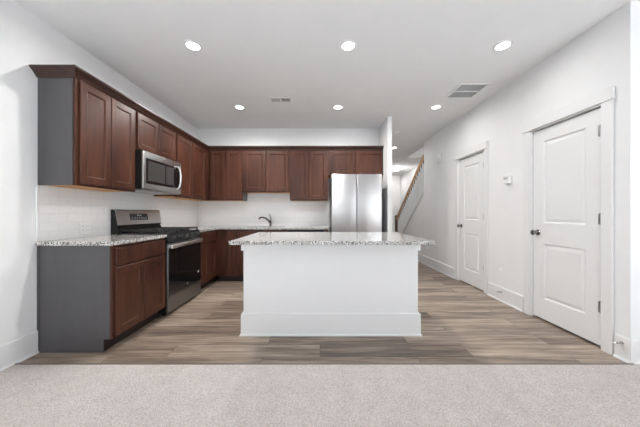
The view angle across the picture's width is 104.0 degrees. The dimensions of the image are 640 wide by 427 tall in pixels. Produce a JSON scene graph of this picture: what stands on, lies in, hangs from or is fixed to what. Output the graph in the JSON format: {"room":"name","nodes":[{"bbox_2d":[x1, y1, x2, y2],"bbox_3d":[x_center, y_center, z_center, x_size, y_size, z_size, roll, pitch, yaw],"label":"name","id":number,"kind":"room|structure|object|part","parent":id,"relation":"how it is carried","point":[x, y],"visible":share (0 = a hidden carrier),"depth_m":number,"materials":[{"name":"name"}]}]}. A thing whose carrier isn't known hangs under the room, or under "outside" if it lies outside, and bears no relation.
{"room":"kitchen","nodes":[
{"label":"kitchen","id":0,"kind":"room"},
{"bbox_2d":[0,0,197,344],"bbox_3d":[-2.370,-0.237,0.623,0.120,2.745,8.446,0,0,0],"label":"wall","id":1,"kind":"structure","parent":0,"point":[26,39],"depth_m":1.94,"materials":[{"name":"paint"}]},
{"bbox_2d":[0,330,38,370],"bbox_3d":[-2.297,1.042,-0.782,0.025,0.185,5.635,0,0,0],"label":"baseboard","id":2,"kind":"structure","parent":1,"relation":"attached to","point":[17,350],"depth_m":1.90,"materials":[{"name":"paint"}]},
{"bbox_2d":[36,185,37,241],"bbox_3d":[-2.304,-0.001,2.037,0.011,0.461,0.013,0,0,0],"label":"trim","id":3,"kind":"structure","parent":1,"relation":"attached to","point":[36,185],"depth_m":2.03,"materials":[{"name":"paint"}]},
{"bbox_2d":[38,78,134,191],"bbox_3d":[-2.147,-0.679,2.377,0.324,0.896,0.667,0,0,0],"label":"upper cabinet","id":4,"kind":"object","parent":1,"relation":"attached to","point":[86,136],"visible":0.94,"depth_m":2.11,"materials":[{"name":"brown wood"}]},
{"bbox_3d":[-2.167,-0.679,2.049,0.286,0.896,0.010,0,0,0],"label":"panel","id":5,"kind":"part","parent":4,"relation":"part of","materials":[{"name":"laminate"}]},
{"bbox_3d":[-2.167,-0.239,2.382,0.285,0.008,0.658,0,0,0],"label":"panel","id":6,"kind":"part","parent":4,"relation":"part of","materials":[{"name":"brown wood"}]},
{"bbox_3d":[-1.995,-0.679,2.225,0.020,0.856,0.303,0,0,0],"label":"door","id":7,"kind":"part","parent":4,"relation":"part of","materials":[{"name":"brown wood"}]},
{"bbox_3d":[-2.014,-0.679,2.381,0.019,0.896,0.661,0,0,0],"label":"frame","id":8,"kind":"part","parent":4,"relation":"part of","materials":[{"name":"brown wood"}]},
{"bbox_3d":[-1.995,-0.679,2.536,0.020,0.856,0.304,0,0,0],"label":"door","id":9,"kind":"part","parent":4,"relation":"part of","materials":[{"name":"brown wood"}]},
{"bbox_2d":[29,65,383,150],"bbox_3d":[-0.599,-1.146,3.201,3.422,0.070,2.439,0,0,0],"label":"crown molding","id":10,"kind":"structure","parent":4,"relation":"attached to","point":[41,71],"depth_m":2.85,"materials":[{"name":"brown wood"}]},
{"bbox_2d":[38,185,197,241],"bbox_3d":[-2.306,-0.001,3.385,0.008,0.461,2.683,0,0,0],"label":"backsplash","id":11,"kind":"structure","parent":1,"relation":"attached to","point":[60,210],"depth_m":2.51,"materials":[{"name":"tile"}]},
{"bbox_2d":[79,222,89,234],"bbox_3d":[-2.298,0.143,2.445,0.008,0.116,0.118,0,0,0],"label":"wall outlet","id":12,"kind":"object","parent":11,"relation":"attached to","point":[84,227],"visible":1,"depth_m":2.44,"materials":[{"name":"white plastic"}]},
{"bbox_2d":[135,111,175,161],"bbox_3d":[-2.147,-0.909,3.089,0.324,0.436,0.756,0,0,0],"label":"upper cabinet","id":13,"kind":"object","parent":1,"relation":"attached to","point":[150,136],"visible":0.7,"depth_m":3.00,"materials":[{"name":"brown wood"}]},
{"bbox_3d":[-2.014,-0.909,3.089,0.019,0.436,0.756,0,0,0],"label":"frame","id":14,"kind":"part","parent":13,"relation":"part of","materials":[{"name":"brown wood"}]},
{"bbox_3d":[-1.995,-0.909,2.905,0.020,0.396,0.353,0,0,0],"label":"door","id":15,"kind":"part","parent":13,"relation":"part of","materials":[{"name":"brown wood"}]},
{"bbox_2d":[135,150,181,194],"bbox_3d":[-2.076,-0.473,3.089,0.448,0.434,0.750,0,0,0],"label":"microwave","id":16,"kind":"object","parent":13,"relation":"attached to","point":[154,174],"visible":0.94,"depth_m":2.95,"materials":[{"name":"silver metal"}]},
{"bbox_3d":[-1.888,-0.476,3.350,0.071,0.324,0.025,0,0,0],"label":"handle","id":17,"kind":"part","parent":16,"relation":"part of","materials":[{"name":"metal"}]},
{"bbox_3d":[-1.995,-0.909,3.265,0.020,0.396,0.355,0,0,0],"label":"door","id":18,"kind":"part","parent":13,"relation":"part of","materials":[{"name":"brown wood"}]},
{"bbox_2d":[154,134,208,200],"bbox_3d":[-2.147,-0.679,4.096,0.324,0.896,1.258,0,0,0],"label":"upper cabinet","id":19,"kind":"object","parent":1,"relation":"attached to","point":[192,158],"visible":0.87,"depth_m":3.87,"materials":[{"name":"brown wood"}]},
{"bbox_3d":[-2.167,-0.239,4.098,0.285,0.008,1.255,0,0,0],"label":"panel","id":20,"kind":"part","parent":19,"relation":"part of","materials":[{"name":"brown wood"}]},
{"bbox_3d":[-1.995,-0.679,3.688,0.020,0.856,0.400,0,0,0],"label":"door","id":21,"kind":"part","parent":19,"relation":"part of","materials":[{"name":"brown wood"}]},
{"bbox_3d":[-2.014,-0.679,3.953,0.019,0.896,0.972,0,0,0],"label":"frame","id":22,"kind":"part","parent":19,"relation":"part of","materials":[{"name":"brown wood"}]},
{"bbox_3d":[-1.995,-0.679,4.120,0.020,0.856,0.450,0,0,0],"label":"door","id":23,"kind":"part","parent":19,"relation":"part of","materials":[{"name":"brown wood"}]},
{"bbox_2d":[198,128,378,231],"bbox_3d":[-0.557,-0.237,4.786,3.505,2.745,0.120,0,0,0],"label":"wall","id":24,"kind":"structure","parent":0,"point":[209,136],"depth_m":4.73,"materials":[{"name":"paint"}]},
{"bbox_2d":[207,151,247,200],"bbox_3d":[-1.686,-0.679,4.563,0.638,0.896,0.324,0,0,0],"label":"upper cabinet","id":25,"kind":"object","parent":24,"relation":"attached to","point":[224,168],"visible":0.98,"depth_m":4.41,"materials":[{"name":"brown wood"}]},
{"bbox_3d":[-1.802,-0.679,4.411,0.265,0.856,0.020,0,0,0],"label":"door","id":26,"kind":"part","parent":25,"relation":"part of","materials":[{"name":"brown wood"}]},
{"bbox_3d":[-1.688,-0.239,4.579,0.628,0.008,0.277,0,0,0],"label":"panel","id":27,"kind":"part","parent":25,"relation":"part of","materials":[{"name":"brown wood"}]},
{"bbox_3d":[-1.527,-0.679,4.411,0.270,0.856,0.020,0,0,0],"label":"door","id":28,"kind":"part","parent":25,"relation":"part of","materials":[{"name":"brown wood"}]},
{"bbox_3d":[-1.370,-0.311,4.578,0.006,0.160,0.276,0,0,0],"label":"panel","id":29,"kind":"part","parent":25,"relation":"part of","materials":[{"name":"laminate"}]},
{"bbox_2d":[198,193,327,225],"bbox_3d":[-1.071,-0.077,4.722,2.462,0.615,0.008,0,0,0],"label":"backsplash","id":30,"kind":"structure","parent":24,"relation":"attached to","point":[283,211],"depth_m":4.72,"materials":[{"name":"tile"}]},
{"bbox_2d":[242,151,289,192],"bbox_3d":[-0.952,-0.752,4.563,0.840,0.750,0.324,0,0,0],"label":"upper cabinet","id":31,"kind":"object","parent":24,"relation":"attached to","point":[262,171],"visible":0.96,"depth_m":4.41,"materials":[{"name":"brown wood"}]},
{"bbox_3d":[-1.152,-0.752,4.411,0.392,0.710,0.020,0,0,0],"label":"door","id":32,"kind":"part","parent":31,"relation":"part of","materials":[{"name":"brown wood"}]},
{"bbox_3d":[-0.952,-0.385,4.579,0.836,0.008,0.277,0,0,0],"label":"panel","id":33,"kind":"part","parent":31,"relation":"part of","materials":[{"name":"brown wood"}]},
{"bbox_3d":[-0.750,-0.752,4.411,0.396,0.710,0.020,0,0,0],"label":"door","id":34,"kind":"part","parent":31,"relation":"part of","materials":[{"name":"brown wood"}]},
{"bbox_2d":[290,151,327,200],"bbox_3d":[-0.195,-0.679,4.563,0.674,0.896,0.324,0,0,0],"label":"upper cabinet","id":35,"kind":"object","parent":24,"relation":"attached to","point":[308,169],"visible":1,"depth_m":4.41,"materials":[{"name":"brown wood"}]},
{"bbox_3d":[-0.353,-0.679,4.411,0.309,0.856,0.020,0,0,0],"label":"door","id":36,"kind":"part","parent":35,"relation":"part of","materials":[{"name":"brown wood"}]},
{"bbox_3d":[-0.195,-0.239,4.579,0.670,0.008,0.277,0,0,0],"label":"panel","id":37,"kind":"part","parent":35,"relation":"part of","materials":[{"name":"brown wood"}]},
{"bbox_3d":[-0.034,-0.679,4.411,0.315,0.856,0.020,0,0,0],"label":"door","id":38,"kind":"part","parent":35,"relation":"part of","materials":[{"name":"brown wood"}]},
{"bbox_2d":[328,151,382,177],"bbox_3d":[0.627,-0.896,4.563,0.970,0.462,0.324,0,0,0],"label":"upper cabinet","id":39,"kind":"object","parent":24,"relation":"attached to","point":[339,162],"visible":0.81,"depth_m":4.41,"materials":[{"name":"brown wood"}]},
{"bbox_3d":[0.392,-0.896,4.411,0.456,0.422,0.020,0,0,0],"label":"door","id":40,"kind":"part","parent":39,"relation":"part of","materials":[{"name":"brown wood"}]},
{"bbox_3d":[0.857,-0.896,4.411,0.458,0.422,0.020,0,0,0],"label":"door","id":41,"kind":"part","parent":39,"relation":"part of","materials":[{"name":"brown wood"}]},
{"bbox_2d":[0,364,639,426],"bbox_3d":[1.345,1.182,-0.862,7.310,0.106,5.477,0,0,0],"label":"carpet","id":42,"kind":"object","parent":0,"point":[30,395],"visible":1,"depth_m":1.54,"materials":[{"name":"beige carpet"}]},
{"bbox_2d":[20,262,624,362],"bbox_3d":[0.535,1.185,6.189,5.690,0.100,8.623,0,0,0],"label":"floor","id":43,"kind":"structure","parent":0,"point":[460,323],"depth_m":2.23,"materials":[{"name":"wood"}]},
{"bbox_2d":[37,238,164,352],"bbox_3d":[-1.995,0.699,2.388,0.630,0.873,0.703,0,0,0],"label":"base cabinet","id":44,"kind":"object","parent":43,"relation":"on","point":[90,299],"visible":0.93,"depth_m":2.04,"materials":[{"name":"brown wood"}]},
{"bbox_3d":[-2.007,0.699,2.049,0.576,0.873,0.010,0,0,0],"label":"panel","id":45,"kind":"part","parent":44,"relation":"part of","materials":[{"name":"laminate"}]},
{"bbox_2d":[36,235,166,245],"bbox_3d":[-1.988,0.245,2.379,0.626,0.031,0.718,0,0,0],"label":"countertop","id":46,"kind":"structure","parent":44,"relation":"on","point":[102,240],"depth_m":2.13,"materials":[{"name":"stone"}]},
{"bbox_3d":[-1.690,0.732,2.231,0.020,0.561,0.325,0,0,0],"label":"door","id":47,"kind":"part","parent":44,"relation":"part of","materials":[{"name":"brown wood"}]},
{"bbox_3d":[-1.710,0.646,2.393,0.019,0.768,0.693,0,0,0],"label":"frame","id":48,"kind":"part","parent":44,"relation":"part of","materials":[{"name":"brown wood"}]},
{"bbox_3d":[-1.690,0.361,2.394,0.020,0.148,0.653,0,0,0],"label":"drawer","id":49,"kind":"part","parent":44,"relation":"part of","materials":[{"name":"brown wood"}]},
{"bbox_3d":[-1.690,0.732,2.558,0.020,0.561,0.325,0,0,0],"label":"door","id":50,"kind":"part","parent":44,"relation":"part of","materials":[{"name":"brown wood"}]},
{"bbox_2d":[111,209,202,315],"bbox_3d":[-1.962,0.544,3.120,0.672,1.181,0.754,0,0,0],"label":"gas range","id":51,"kind":"object","parent":43,"relation":"on","point":[182,244],"visible":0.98,"depth_m":2.98,"materials":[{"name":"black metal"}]},
{"bbox_3d":[-2.248,0.042,3.120,0.064,0.175,0.754,0,0,0],"label":"panel","id":52,"kind":"part","parent":51,"relation":"part of","materials":[{"name":"metal"}]},
{"bbox_2d":[118,229,198,234],"bbox_3d":[-1.952,0.232,3.120,0.536,0.017,0.754,0,0,0],"label":"cooktop","id":53,"kind":"object","parent":51,"relation":"in","point":[182,231],"depth_m":2.85,"materials":[{"name":"black metal"}]},
{"bbox_3d":[-1.687,0.280,3.120,0.046,0.099,0.754,0,0,0],"label":"control panel","id":54,"kind":"part","parent":51,"relation":"part of","materials":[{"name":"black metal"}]},
{"bbox_3d":[-1.679,1.016,3.120,0.022,0.168,0.754,0,0,0],"label":"storage drawer","id":55,"kind":"part","parent":51,"relation":"part of","materials":[{"name":"metal"}]},
{"bbox_3d":[-1.679,0.630,3.120,0.022,0.591,0.754,0,0,0],"label":"oven door","id":56,"kind":"part","parent":51,"relation":"part of","materials":[{"name":"glass"}]},
{"bbox_3d":[-1.648,0.368,3.120,0.044,0.046,0.730,0,0,0],"label":"handle","id":57,"kind":"part","parent":51,"relation":"part of","materials":[{"name":"metal"}]},
{"bbox_2d":[200,230,218,288],"bbox_3d":[-1.995,0.699,4.113,0.630,0.873,1.224,0,0,0],"label":"base cabinet","id":58,"kind":"object","parent":43,"relation":"on","point":[209,244],"visible":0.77,"depth_m":3.80,"materials":[{"name":"brown wood"}]},
{"bbox_3d":[-1.690,0.732,3.651,0.020,0.561,0.263,0,0,0],"label":"door","id":59,"kind":"part","parent":58,"relation":"part of","materials":[{"name":"brown wood"}]},
{"bbox_3d":[-1.690,0.361,3.784,0.020,0.148,0.529,0,0,0],"label":"drawer","id":60,"kind":"part","parent":58,"relation":"part of","materials":[{"name":"brown wood"}]},
{"bbox_3d":[-1.690,0.732,3.917,0.020,0.561,0.263,0,0,0],"label":"door","id":61,"kind":"part","parent":58,"relation":"part of","materials":[{"name":"brown wood"}]},
{"bbox_2d":[190,226,327,231],"bbox_3d":[-1.081,0.245,4.109,2.439,0.031,1.215,0,0,0],"label":"countertop","id":62,"kind":"structure","parent":58,"relation":"on","point":[201,228],"depth_m":4.11,"materials":[{"name":"stone"}]},
{"bbox_2d":[259,214,271,225],"bbox_3d":[-1.001,0.114,4.553,0.260,0.232,0.062,0,0,-36],"label":"faucet","id":63,"kind":"object","parent":62,"relation":"on","point":[269,214],"visible":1,"depth_m":4.57,"materials":[{"name":"metal"}]},
{"bbox_2d":[217,229,237,280],"bbox_3d":[-1.536,0.699,4.410,0.328,0.873,0.629,0,0,0],"label":"base cabinet","id":64,"kind":"object","parent":43,"relation":"on","point":[226,253],"visible":0.77,"depth_m":4.12,"materials":[{"name":"brown wood"}]},
{"bbox_3d":[-1.464,0.361,4.106,0.147,0.148,0.020,0,0,0],"label":"drawer","id":65,"kind":"part","parent":64,"relation":"part of","materials":[{"name":"brown wood"}]},
{"bbox_3d":[-1.464,0.732,4.106,0.147,0.561,0.020,0,0,0],"label":"door","id":66,"kind":"part","parent":64,"relation":"part of","materials":[{"name":"brown wood"}]},
{"bbox_2d":[237,229,287,280],"bbox_3d":[-0.952,0.699,4.410,0.840,0.873,0.629,0,0,0],"label":"base cabinet","id":67,"kind":"object","parent":43,"relation":"on","point":[240,232],"visible":0.19,"depth_m":4.10,"materials":[{"name":"brown wood"}]},
{"bbox_3d":[-1.154,0.732,4.106,0.400,0.561,0.020,0,0,0],"label":"door","id":68,"kind":"part","parent":67,"relation":"part of","materials":[{"name":"brown wood"}]},
{"bbox_3d":[-0.952,0.361,4.106,0.804,0.148,0.020,0,0,0],"label":"drawer","id":69,"kind":"part","parent":67,"relation":"part of","materials":[{"name":"brown wood"}]},
{"bbox_2d":[288,229,324,231],"bbox_3d":[-0.226,0.700,4.379,0.604,0.870,0.654,0,0,0],"label":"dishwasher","id":70,"kind":"object","parent":43,"relation":"on","point":[289,230],"visible":0.16,"depth_m":4.10,"materials":[{"name":"black metal"}]},
{"bbox_3d":[-0.226,0.311,4.121,0.604,0.088,0.050,0,0,0],"label":"control panel","id":71,"kind":"part","parent":70,"relation":"part of","materials":[{"name":"black ceramic"}]},
{"bbox_2d":[14,363,634,364],"bbox_3d":[0.021,1.130,1.879,4.662,0.009,0.024,0,0,0],"label":"trim","id":72,"kind":"structure","parent":43,"relation":"on","point":[16,363],"depth_m":1.87,"materials":[{"name":"brown wood"}]},
{"bbox_2d":[239,245,421,335],"bbox_3d":[0.100,0.699,2.691,1.692,0.873,0.762,0,0,0],"label":"kitchen island","id":73,"kind":"object","parent":43,"relation":"on","point":[290,290],"visible":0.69,"depth_m":2.34,"materials":[{"name":"paint"}]},
{"bbox_3d":[0.100,1.032,2.691,1.692,0.206,0.762,0,0,0],"label":"baseboard","id":74,"kind":"part","parent":73,"relation":"part of","materials":[{"name":"paint"}]},
{"bbox_3d":[0.100,0.303,2.697,1.668,0.083,0.750,0,0,0],"label":"trim","id":75,"kind":"part","parent":73,"relation":"part of","materials":[{"name":"paint"}]},
{"bbox_2d":[229,232,434,244],"bbox_3d":[0.098,0.245,2.591,1.711,0.031,1.031,0,0,0],"label":"island countertop","id":76,"kind":"structure","parent":73,"relation":"on","point":[260,238],"depth_m":2.21,"materials":[{"name":"stone"}]},
{"bbox_2d":[330,174,381,231],"bbox_3d":[0.594,0.243,4.361,0.808,1.784,0.670,0,0,0],"label":"refrigerator","id":77,"kind":"object","parent":43,"relation":"on","point":[355,201],"visible":0.46,"depth_m":4.03,"materials":[{"name":"metal"}]},
{"bbox_3d":[0.389,-0.100,4.064,0.398,1.070,0.076,0,0,0],"label":"door","id":78,"kind":"part","parent":77,"relation":"part of","materials":[{"name":"metal"}]},
{"bbox_3d":[0.799,-0.100,4.064,0.398,1.070,0.076,0,0,0],"label":"door","id":79,"kind":"part","parent":77,"relation":"part of","materials":[{"name":"metal"}]},
{"bbox_2d":[394,154,423,232],"bbox_3d":[2.844,-0.369,5.870,1.073,3.008,4.000,0,0,0],"label":"staircase","id":80,"kind":"structure","parent":43,"relation":"on","point":[415,192],"depth_m":6.42,"materials":[{"name":"carpet"}]},
{"bbox_3d":[2.362,0.583,7.695,0.110,1.065,0.110,0,0,0],"label":"newel post","id":81,"kind":"part","parent":80,"relation":"part of","materials":[{"name":"brown wood"}]},
{"bbox_2d":[14,0,639,174],"bbox_3d":[1.345,-1.735,3.450,7.550,0.250,14.340,0,0,0],"label":"ceiling","id":82,"kind":"structure","parent":0,"point":[408,56],"depth_m":2.50,"materials":[{"name":"paint"}]},
{"bbox_2d":[183,39,202,50],"bbox_3d":[-1.215,-1.605,2.395,0.164,0.010,0.164,0,0,0],"label":"recessed light","id":83,"kind":"object","parent":82,"relation":"in","point":[193,45],"visible":1,"depth_m":2.38,"materials":[{"name":"paint"}]},
{"bbox_2d":[234,105,244,108],"bbox_3d":[-1.215,-1.605,3.775,0.164,0.010,0.164,0,0,0],"label":"recessed light","id":84,"kind":"object","parent":82,"relation":"in","point":[235,106],"visible":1,"depth_m":3.76,"materials":[{"name":"paint"}]},
{"bbox_2d":[268,97,292,102],"bbox_3d":[-0.555,-1.604,3.535,0.320,0.012,0.160,0,0,0],"label":"ceiling vent","id":85,"kind":"object","parent":82,"relation":"in","point":[272,99],"visible":1,"depth_m":3.53,"materials":[{"name":"white plastic"}]},
{"bbox_2d":[333,105,342,108],"bbox_3d":[0.270,-1.605,3.775,0.164,0.010,0.164,0,0,0],"label":"recessed light","id":86,"kind":"object","parent":82,"relation":"in","point":[334,106],"visible":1,"depth_m":3.76,"materials":[{"name":"paint"}]},
{"bbox_2d":[340,40,356,50],"bbox_3d":[0.270,-1.605,2.395,0.164,0.010,0.164,0,0,0],"label":"recessed light","id":87,"kind":"object","parent":82,"relation":"in","point":[346,45],"visible":1,"depth_m":2.38,"materials":[{"name":"paint"}]},
{"bbox_2d":[430,105,441,108],"bbox_3d":[1.750,-1.605,3.775,0.164,0.010,0.164,0,0,0],"label":"recessed light","id":88,"kind":"object","parent":82,"relation":"in","point":[433,106],"visible":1,"depth_m":3.76,"materials":[{"name":"paint"}]},
{"bbox_2d":[444,83,490,98],"bbox_3d":[1.923,-1.605,3.285,0.385,0.010,0.400,0,0,0],"label":"ceiling vent","id":89,"kind":"object","parent":82,"relation":"in","point":[463,90],"visible":1,"depth_m":3.27,"materials":[{"name":"white plastic"}]},
{"bbox_2d":[492,40,512,50],"bbox_3d":[1.750,-1.605,2.395,0.164,0.010,0.164,0,0,0],"label":"recessed light","id":90,"kind":"object","parent":82,"relation":"in","point":[502,45],"visible":1,"depth_m":2.38,"materials":[{"name":"paint"}]},
{"bbox_2d":[379,116,391,231],"bbox_3d":[1.157,-0.237,4.433,0.077,2.745,0.586,0,0,0],"label":"wall partition","id":91,"kind":"structure","parent":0,"point":[385,131],"depth_m":4.20,"materials":[{"name":"paint"}]},
{"bbox_2d":[392,175,399,231],"bbox_3d":[2.288,-0.237,10.560,2.425,2.745,0.120,0,0,0],"label":"wall","id":92,"kind":"structure","parent":0,"point":[395,178],"depth_m":10.50,"materials":[{"name":"paint"}]},
{"bbox_2d":[400,168,416,206],"bbox_3d":[3.440,-1.565,6.257,0.120,5.400,8.486,0,0,0],"label":"wall","id":93,"kind":"structure","parent":0,"point":[406,178],"depth_m":9.88,"materials":[{"name":"paint"}]},
{"bbox_2d":[403,1,639,338],"bbox_3d":[2.412,-0.237,4.872,0.120,2.745,5.956,0,0,0],"label":"wall","id":94,"kind":"structure","parent":0,"point":[606,55],"depth_m":2.81,"materials":[{"name":"paint"}]},
{"bbox_2d":[437,153,441,162],"bbox_3d":[2.328,-1.083,4.880,0.049,0.165,0.120,0,0,0],"label":"door chime","id":95,"kind":"object","parent":94,"relation":"attached to","point":[439,156],"visible":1,"depth_m":4.82,"materials":[{"name":"white plastic"}]},
{"bbox_2d":[457,152,483,290],"bbox_3d":[2.345,0.113,3.905,0.105,2.008,0.660,0,0,0],"label":"door","id":96,"kind":"structure","parent":94,"relation":"in","point":[471,225],"depth_m":3.88,"materials":[{"name":"paint"}]},
{"bbox_2d":[454,141,488,293],"bbox_3d":[2.396,0.060,3.910,0.152,2.149,0.862,0,0,0],"label":"door frame","id":97,"kind":"structure","parent":94,"relation":"attached to","point":[482,147],"depth_m":3.66,"materials":[{"name":"paint"}]},
{"bbox_2d":[499,269,502,278],"bbox_3d":[2.348,0.780,3.245,0.008,0.116,0.072,0,0,0],"label":"wall outlet","id":98,"kind":"object","parent":94,"relation":"attached to","point":[500,270],"visible":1,"depth_m":3.24,"materials":[{"name":"white plastic"}]},
{"bbox_2d":[503,175,511,184],"bbox_3d":[2.329,-0.420,3.110,0.046,0.110,0.110,0,0,0],"label":"thermostat","id":99,"kind":"object","parent":94,"relation":"attached to","point":[507,179],"visible":1,"depth_m":3.08,"materials":[{"name":"white plastic"}]},
{"bbox_2d":[418,253,632,362],"bbox_3d":[2.340,1.042,4.864,0.025,0.185,5.971,0,0,0],"label":"baseboard","id":100,"kind":"structure","parent":94,"relation":"attached to","point":[624,352],"depth_m":3.08,"materials":[{"name":"paint"}]},
{"bbox_2d":[530,108,600,345],"bbox_3d":[2.345,0.113,2.428,0.105,2.008,0.684,0,0,0],"label":"door","id":101,"kind":"structure","parent":94,"relation":"in","point":[566,232],"depth_m":2.36,"materials":[{"name":"paint"}]},
{"bbox_3d":[2.328,0.205,2.710,0.070,0.064,0.064,0,0,0],"label":"knob","id":102,"kind":"part","parent":101,"relation":"part of","materials":[{"name":"silver metal"}]},
{"bbox_2d":[522,86,614,354],"bbox_3d":[2.396,0.060,2.433,0.152,2.149,0.887,0,0,0],"label":"door frame","id":103,"kind":"structure","parent":94,"relation":"attached to","point":[604,99],"depth_m":2.06,"materials":[{"name":"paint"}]},
{"bbox_3d":[3.736,-0.238,1.954,2.528,2.745,0.120,0,0,0],"label":"wall","id":104,"kind":"structure","parent":0,"visible":0},
{"bbox_2d":[632,339,639,363],"bbox_3d":[3.676,1.042,1.881,2.648,0.185,0.025,0,0,0],"label":"baseboard","id":105,"kind":"structure","parent":104,"relation":"attached to","point":[636,342],"depth_m":1.88,"materials":[{"name":"paint"}]}
]}

